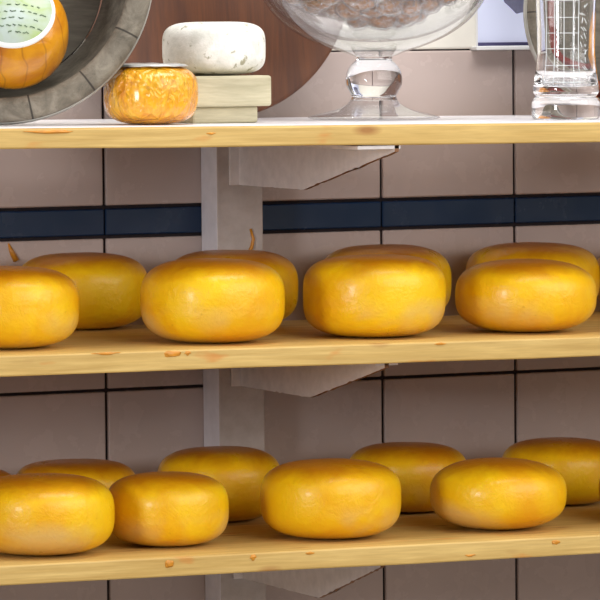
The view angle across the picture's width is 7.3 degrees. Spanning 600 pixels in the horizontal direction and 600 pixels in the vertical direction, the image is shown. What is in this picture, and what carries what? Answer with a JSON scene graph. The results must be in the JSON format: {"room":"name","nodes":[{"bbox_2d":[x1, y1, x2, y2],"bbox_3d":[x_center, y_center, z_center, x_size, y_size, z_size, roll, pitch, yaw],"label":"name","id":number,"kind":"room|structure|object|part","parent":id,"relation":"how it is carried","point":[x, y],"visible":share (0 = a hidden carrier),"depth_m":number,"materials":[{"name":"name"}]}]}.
{"room":"food shop","nodes":[
{"label":"food shop","id":0,"kind":"room"},
{"bbox_2d":[0,0,599,599],"bbox_3d":[0.029,0.004,4.769,3.300,2.050,0.033,-2,4,-25],"label":"wall","id":1,"kind":"structure","parent":0,"point":[455,201],"depth_m":4.77,"materials":[{"name":"tile"}]},
{"bbox_2d":[201,147,265,599],"bbox_3d":[-0.063,0.411,4.711,0.050,1.145,0.042,-2,4,-25],"label":"post","id":2,"kind":"object","parent":1,"relation":"attached to","point":[232,215],"visible":0.4,"depth_m":4.67,"materials":[{"name":"white paint"}]},
{"bbox_2d":[233,566,384,597],"bbox_3d":[0.011,0.261,4.539,0.024,0.051,0.320,-2,4,-25],"label":"shelf bracket","id":3,"kind":"object","parent":2,"relation":"attached to","point":[321,582],"visible":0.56,"depth_m":4.53,"materials":[{"name":"grey metal"}]},
{"bbox_3d":[-0.056,0.254,4.683,0.024,0.047,0.003,-2,4,-25],"label":"plate","id":4,"kind":"part","parent":3,"relation":"part of","materials":[{"name":"white paint"}]},
{"bbox_2d":[229,145,399,189],"bbox_3d":[0.002,-0.128,4.493,0.052,0.047,0.357,-2,4,-25],"label":"shelf bracket","id":5,"kind":"object","parent":2,"relation":"attached to","point":[306,167],"visible":0.76,"depth_m":4.53,"materials":[{"name":"white paint"}]},
{"bbox_3d":[-0.059,-0.136,4.659,0.024,0.044,0.003,-2,4,-25],"label":"plate","id":6,"kind":"part","parent":5,"relation":"part of","materials":[{"name":"white paint"}]},
{"bbox_2d":[231,363,397,396],"bbox_3d":[0.011,0.072,4.522,0.024,0.046,0.332,-2,4,-25],"label":"shelf bracket","id":7,"kind":"object","parent":2,"relation":"attached to","point":[303,381],"visible":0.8,"depth_m":4.54,"materials":[{"name":"white paint"}]},
{"bbox_3d":[-0.057,0.064,4.671,0.024,0.042,0.003,-2,4,-25],"label":"plate","id":8,"kind":"part","parent":7,"relation":"part of","materials":[{"name":"white paint"}]},
{"bbox_2d":[0,501,599,585],"bbox_3d":[0.061,0.226,4.537,2.250,0.021,0.359,-2,4,-25],"label":"shelf board","id":9,"kind":"object","parent":1,"relation":"attached to","point":[251,545],"visible":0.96,"depth_m":4.35,"materials":[{"name":"brown wood"}]},
{"bbox_2d":[0,469,10,476],"bbox_3d":[-0.324,0.190,4.467,0.116,0.063,0.116,-1,3,-21],"label":"cheese wheel","id":10,"kind":"object","parent":9,"relation":"on","point":[2,473],"visible":0.15,"depth_m":4.46,"materials":[{"name":"yellow food"}]},
{"bbox_2d":[0,473,114,555],"bbox_3d":[-0.237,0.195,4.289,0.134,0.072,0.134,1,3,12],"label":"cheese wheel","id":11,"kind":"object","parent":9,"relation":"on","point":[42,514],"visible":1,"depth_m":4.24,"materials":[{"name":"yellow food"}]},
{"bbox_2d":[17,459,134,488],"bbox_3d":[-0.215,0.186,4.517,0.119,0.064,0.119,-1,3,-9],"label":"cheese wheel","id":12,"kind":"object","parent":9,"relation":"on","point":[107,472],"visible":0.36,"depth_m":4.48,"materials":[{"name":"yellow food"}]},
{"bbox_2d":[109,471,228,546],"bbox_3d":[-0.123,0.194,4.359,0.114,0.067,0.114,1,4,23],"label":"cheese wheel","id":13,"kind":"object","parent":9,"relation":"on","point":[162,508],"visible":0.98,"depth_m":4.31,"materials":[{"name":"yellow food"}]},
{"bbox_2d":[157,446,278,521],"bbox_3d":[-0.079,0.179,4.580,0.122,0.071,0.122,0,3,2],"label":"cheese wheel","id":14,"kind":"object","parent":9,"relation":"on","point":[241,471],"visible":0.6,"depth_m":4.53,"materials":[{"name":"yellow food"}]},
{"bbox_2d":[260,458,400,538],"bbox_3d":[0.029,0.187,4.425,0.133,0.073,0.133,2,4,35],"label":"cheese wheel","id":15,"kind":"object","parent":9,"relation":"on","point":[324,498],"visible":1,"depth_m":4.37,"materials":[{"name":"yellow food"}]},
{"bbox_2d":[350,442,465,511],"bbox_3d":[0.107,0.175,4.665,0.120,0.068,0.121,1,3,14],"label":"cheese wheel","id":16,"kind":"object","parent":9,"relation":"on","point":[415,465],"visible":0.53,"depth_m":4.61,"materials":[{"name":"yellow food"}]},
{"bbox_2d":[430,457,566,529],"bbox_3d":[0.190,0.185,4.498,0.131,0.067,0.131,-3,4,-44],"label":"cheese wheel","id":17,"kind":"object","parent":9,"relation":"on","point":[494,493],"visible":1,"depth_m":4.45,"materials":[{"name":"yellow food"}]},
{"bbox_2d":[502,437,599,504],"bbox_3d":[0.263,0.172,4.737,0.121,0.066,0.121,1,4,25],"label":"cheese wheel","id":18,"kind":"object","parent":9,"relation":"on","point":[577,460],"visible":0.58,"depth_m":4.69,"materials":[{"name":"yellow food"}]},
{"bbox_2d":[0,311,599,376],"bbox_3d":[0.060,0.039,4.526,2.250,0.022,0.359,-2,4,-25],"label":"shelf board","id":19,"kind":"object","parent":1,"relation":"attached to","point":[126,348],"visible":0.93,"depth_m":4.34,"materials":[{"name":"brown wood"}]},
{"bbox_2d":[0,266,78,348],"bbox_3d":[-0.267,0.006,4.283,0.131,0.074,0.132,-1,3,-13],"label":"cheese wheel","id":20,"kind":"object","parent":19,"relation":"on","point":[39,307],"visible":1,"depth_m":4.23,"materials":[{"name":"yellow food"}]},
{"bbox_2d":[22,252,146,328],"bbox_3d":[-0.211,-0.009,4.558,0.129,0.073,0.129,3,5,44],"label":"cheese wheel","id":21,"kind":"object","parent":19,"relation":"on","point":[108,285],"visible":0.62,"depth_m":4.51,"materials":[{"name":"yellow food"}]},
{"bbox_2d":[140,258,284,342],"bbox_3d":[-0.081,0.000,4.358,0.134,0.077,0.134,0,3,-2],"label":"cheese wheel","id":22,"kind":"object","parent":19,"relation":"on","point":[196,300],"visible":1,"depth_m":4.31,"materials":[{"name":"yellow food"}]},
{"bbox_2d":[176,250,297,318],"bbox_3d":[-0.067,-0.011,4.589,0.130,0.074,0.130,-2,4,-34],"label":"cheese wheel","id":23,"kind":"object","parent":19,"relation":"on","point":[280,264],"visible":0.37,"depth_m":4.56,"materials":[{"name":"yellow food"}]},
{"bbox_2d":[303,254,445,336],"bbox_3d":[0.070,-0.004,4.439,0.135,0.077,0.135,0,3,10],"label":"cheese wheel","id":24,"kind":"object","parent":19,"relation":"on","point":[368,295],"visible":1,"depth_m":4.38,"materials":[{"name":"yellow food"}]},
{"bbox_2d":[325,244,450,305],"bbox_3d":[0.085,-0.018,4.695,0.133,0.075,0.132,-1,4,-23],"label":"cheese wheel","id":25,"kind":"object","parent":19,"relation":"on","point":[431,255],"visible":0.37,"depth_m":4.67,"materials":[{"name":"yellow food"}]},
{"bbox_2d":[455,259,596,331],"bbox_3d":[0.217,-0.004,4.506,0.136,0.069,0.136,1,3,21],"label":"cheese wheel","id":26,"kind":"object","parent":19,"relation":"on","point":[509,295],"visible":1,"depth_m":4.45,"materials":[{"name":"yellow food"}]},
{"bbox_2d":[466,242,599,295],"bbox_3d":[0.236,-0.021,4.764,0.137,0.074,0.136,-1,3,-11],"label":"cheese wheel","id":27,"kind":"object","parent":19,"relation":"on","point":[578,256],"visible":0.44,"depth_m":4.72,"materials":[{"name":"yellow food"}]},
{"bbox_2d":[597,258,599,300],"bbox_3d":[0.366,-0.021,4.824,0.130,0.066,0.130,0,3,0],"label":"cheese wheel","id":28,"kind":"object","parent":19,"relation":"on","point":[598,260],"visible":0.27,"depth_m":4.81,"materials":[{"name":"yellow food"}]},
{"bbox_2d":[0,122,599,148],"bbox_3d":[0.058,-0.163,4.514,2.250,0.021,0.359,-2,4,-25],"label":"shelf board","id":29,"kind":"object","parent":1,"relation":"attached to","point":[495,133],"visible":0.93,"depth_m":4.29,"materials":[{"name":"brown wood"}]},
{"bbox_2d":[0,115,599,128],"bbox_3d":[0.055,-0.172,4.520,2.150,0.009,0.348,-2,4,-25],"label":"liner","id":30,"kind":"object","parent":29,"relation":"on","point":[478,119],"visible":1,"depth_m":4.42,"materials":[{"name":"white paper"}]},
{"bbox_2d":[0,0,151,124],"bbox_3d":[-0.274,-0.300,4.306,0.279,0.277,0.113,-1,3,-3],"label":"wooden dish","id":31,"kind":"object","parent":30,"relation":"on","point":[119,25],"visible":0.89,"depth_m":4.27,"materials":[{"name":"grey wood"}]},
{"bbox_2d":[0,0,68,88],"bbox_3d":[-0.261,-0.243,4.275,0.101,0.102,0.098,-1,3,-2],"label":"cheese","id":32,"kind":"object","parent":31,"relation":"in","point":[34,34],"visible":1,"depth_m":4.24,"materials":[{"name":"orange food"}]},
{"bbox_2d":[0,3,45,33],"bbox_3d":[-0.256,-0.261,4.239,0.054,0.054,0.008,-20,-28,-14],"label":"print","id":33,"kind":"object","parent":32,"relation":"attached to","point":[15,18],"depth_m":4.23,"materials":[{"name":"green paper"}]},
{"bbox_3d":[-0.275,-0.293,4.341,0.185,0.185,0.010,-1,-6,-3],"label":"floor panel","id":34,"kind":"part","parent":31,"relation":"part of","materials":[{"name":"grey wood"}]},
{"bbox_2d":[103,63,197,124],"bbox_3d":[-0.137,-0.190,4.316,0.087,0.057,0.087,-2,4,-25],"label":"jar","id":35,"kind":"object","parent":30,"relation":"on","point":[138,93],"visible":0.98,"depth_m":4.28,"materials":[{"name":"orange glass"}]},
{"bbox_2d":[86,0,344,111],"bbox_3d":[-0.089,-0.330,4.636,0.304,0.303,0.049,-2,4,-25],"label":"round board","id":36,"kind":"object","parent":30,"relation":"on","point":[291,59],"visible":0.35,"depth_m":4.65,"materials":[{"name":"brown wood"}]},
{"bbox_2d":[178,75,270,123],"bbox_3d":[-0.085,-0.189,4.410,0.084,0.044,0.102,-2,4,-25],"label":"wooden pedestal","id":37,"kind":"object","parent":30,"relation":"on","point":[221,98],"visible":0.59,"depth_m":4.37,"materials":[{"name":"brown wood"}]},
{"bbox_2d":[162,22,265,74],"bbox_3d":[-0.081,-0.236,4.411,0.097,0.050,0.097,-2,4,-25],"label":"cheese","id":38,"kind":"object","parent":37,"relation":"on","point":[207,48],"visible":0.91,"depth_m":4.37,"materials":[{"name":"white food"}]},
{"bbox_2d":[263,0,483,119],"bbox_3d":[0.072,-0.265,4.532,0.248,0.182,0.248,1,4,18],"label":"glass compote","id":39,"kind":"object","parent":30,"relation":"on","point":[367,78],"visible":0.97,"depth_m":4.52,"materials":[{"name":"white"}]},
{"bbox_2d":[281,0,300,6],"bbox_3d":[-0.005,-0.294,4.538,0.023,0.021,0.049,1,4,21],"label":"candy","id":40,"kind":"object","parent":39,"relation":"in","point":[291,2],"visible":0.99,"depth_m":4.53,"materials":[{"name":"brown food"}]},
{"bbox_2d":[300,0,321,15],"bbox_3d":[0.011,-0.285,4.524,0.022,0.022,0.047,-1,4,-13],"label":"candy","id":41,"kind":"object","parent":39,"relation":"in","point":[305,8],"visible":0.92,"depth_m":4.52,"materials":[{"name":"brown food"}]},
{"bbox_2d":[295,0,332,11],"bbox_3d":[0.018,-0.286,4.496,0.048,0.022,0.022,3,5,43],"label":"candy","id":42,"kind":"object","parent":39,"relation":"in","point":[313,4],"visible":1,"depth_m":4.49,"materials":[{"name":"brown food"}]},
{"bbox_2d":[307,0,341,5],"bbox_3d":[0.030,-0.291,4.479,0.047,0.021,0.022,-1,3,-1],"label":"candy","id":43,"kind":"object","parent":39,"relation":"in","point":[324,1],"visible":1,"depth_m":4.47,"materials":[{"name":"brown food"}]},
{"bbox_2d":[325,2,340,20],"bbox_3d":[0.035,-0.280,4.525,0.023,0.023,0.052,0,3,3],"label":"candy","id":44,"kind":"object","parent":39,"relation":"in","point":[329,11],"visible":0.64,"depth_m":4.52,"materials":[{"name":"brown food"}]},
{"bbox_2d":[332,0,365,20],"bbox_3d":[0.046,-0.277,4.492,0.024,0.022,0.050,-2,4,-30],"label":"candy","id":45,"kind":"object","parent":39,"relation":"in","point":[341,9],"visible":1,"depth_m":4.48,"materials":[{"name":"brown food"}]},
{"bbox_2d":[343,14,369,30],"bbox_3d":[0.057,-0.270,4.529,0.023,0.022,0.052,0,4,11],"label":"candy","id":46,"kind":"object","parent":39,"relation":"in","point":[355,24],"visible":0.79,"depth_m":4.52,"materials":[{"name":"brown food"}]},
{"bbox_2d":[334,0,383,11],"bbox_3d":[0.056,-0.284,4.472,0.050,0.022,0.022,-2,4,-20],"label":"candy","id":47,"kind":"object","parent":39,"relation":"in","point":[359,4],"visible":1,"depth_m":4.46,"materials":[{"name":"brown food"}]},
{"bbox_2d":[263,0,483,55],"bbox_3d":[0.071,-0.295,4.531,0.248,0.120,0.248,-2,4,-25],"label":"bowl","id":48,"kind":"object","parent":39,"relation":"in","point":[413,37],"depth_m":4.51,"materials":[{"name":"clear glass"}]},
{"bbox_3d":[0.071,-0.214,4.535,0.055,0.042,0.055,-2,4,-25],"label":"stem","id":49,"kind":"part","parent":39,"relation":"part of","materials":[{"name":"clear glass"}]},
{"bbox_2d":[361,1,392,18],"bbox_3d":[0.068,-0.279,4.492,0.046,0.020,0.021,-2,4,-23],"label":"candy","id":50,"kind":"object","parent":39,"relation":"in","point":[372,12],"visible":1,"depth_m":4.49,"materials":[{"name":"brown food"}]},
{"bbox_2d":[359,13,397,30],"bbox_3d":[0.080,-0.269,4.509,0.047,0.021,0.022,-1,4,-14],"label":"candy","id":51,"kind":"object","parent":39,"relation":"in","point":[383,22],"visible":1,"depth_m":4.50,"materials":[{"name":"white food"}]},
{"bbox_2d":[366,0,415,16],"bbox_3d":[0.087,-0.281,4.481,0.048,0.021,0.022,-1,3,-1],"label":"candy","id":52,"kind":"object","parent":39,"relation":"in","point":[390,6],"visible":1,"depth_m":4.47,"materials":[{"name":"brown food"}]},
{"bbox_2d":[392,13,404,30],"bbox_3d":[0.091,-0.270,4.530,0.021,0.021,0.047,0,3,9],"label":"candy","id":53,"kind":"object","parent":39,"relation":"in","point":[395,25],"visible":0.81,"depth_m":4.53,"materials":[{"name":"white food"}]},
{"bbox_2d":[393,12,421,26],"bbox_3d":[0.104,-0.273,4.508,0.023,0.024,0.049,2,4,36],"label":"candy","id":54,"kind":"object","parent":39,"relation":"in","point":[403,19],"visible":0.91,"depth_m":4.50,"materials":[{"name":"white food"}]},
{"bbox_2d":[397,0,422,17],"bbox_3d":[0.106,-0.280,4.486,0.022,0.020,0.046,1,4,27],"label":"candy","id":55,"kind":"object","parent":39,"relation":"in","point":[408,9],"visible":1,"depth_m":4.48,"materials":[{"name":"white food"}]},
{"bbox_2d":[411,13,428,24],"bbox_3d":[0.112,-0.276,4.534,0.022,0.021,0.050,-2,4,-23],"label":"candy","id":56,"kind":"object","parent":39,"relation":"in","point":[423,17],"visible":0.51,"depth_m":4.53,"materials":[{"name":"white food"}]},
{"bbox_2d":[419,0,440,15],"bbox_3d":[0.123,-0.284,4.501,0.024,0.023,0.051,1,4,23],"label":"candy","id":57,"kind":"object","parent":39,"relation":"in","point":[428,6],"visible":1,"depth_m":4.49,"materials":[{"name":"white food"}]},
{"bbox_2d":[438,0,457,5],"bbox_3d":[0.141,-0.292,4.504,0.023,0.024,0.048,1,4,16],"label":"candy","id":58,"kind":"object","parent":39,"relation":"in","point":[445,2],"visible":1,"depth_m":4.49,"materials":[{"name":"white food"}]},
{"bbox_2d":[523,0,599,99],"bbox_3d":[0.319,-0.288,4.744,0.201,0.201,0.075,-1,4,-15],"label":"wooden dish","id":59,"kind":"object","parent":30,"relation":"on","point":[529,6],"visible":0.23,"depth_m":4.70,"materials":[{"name":"grey wood"}]},
{"bbox_3d":[0.313,-0.286,4.766,0.157,0.157,0.010,-1,-2,-15],"label":"floor panel","id":60,"kind":"part","parent":59,"relation":"part of","materials":[{"name":"brown wood"}]},
{"bbox_2d":[531,0,599,119],"bbox_3d":[0.255,-0.264,4.521,0.066,0.181,0.066,1,4,23],"label":"glass vase","id":61,"kind":"object","parent":30,"relation":"on","point":[566,83],"visible":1,"depth_m":4.50,"materials":[{"name":"clear glass"}]},
{"bbox_2d":[470,45,529,49],"bbox_3d":[0.551,-0.273,5.006,0.849,0.004,0.072,-2,4,-25],"label":"sill","id":62,"kind":"structure","parent":1,"relation":"attached to","point":[520,47],"depth_m":4.81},
{"bbox_2d":[476,0,527,45],"bbox_3d":[0.546,-0.582,4.992,0.837,0.616,0.051,-2,4,-25],"label":"window","id":63,"kind":"structure","parent":1,"relation":"in","point":[497,24],"depth_m":4.87,"materials":[{"name":"white glass"}]},
{"bbox_3d":[0.547,-0.582,4.990,0.837,0.616,0.046,-2,4,-25],"label":"frame","id":64,"kind":"part","parent":63,"relation":"part of","materials":[{"name":"white paint"}]},
{"bbox_2d":[504,0,523,13],"bbox_3d":[0.256,-0.580,4.837,0.110,0.568,0.008,-2,4,-25],"label":"curtain","id":65,"kind":"object","parent":63,"relation":"hanging from","point":[516,6],"visible":0.24,"depth_m":4.83,"materials":[{"name":"fabric"}]}
]}

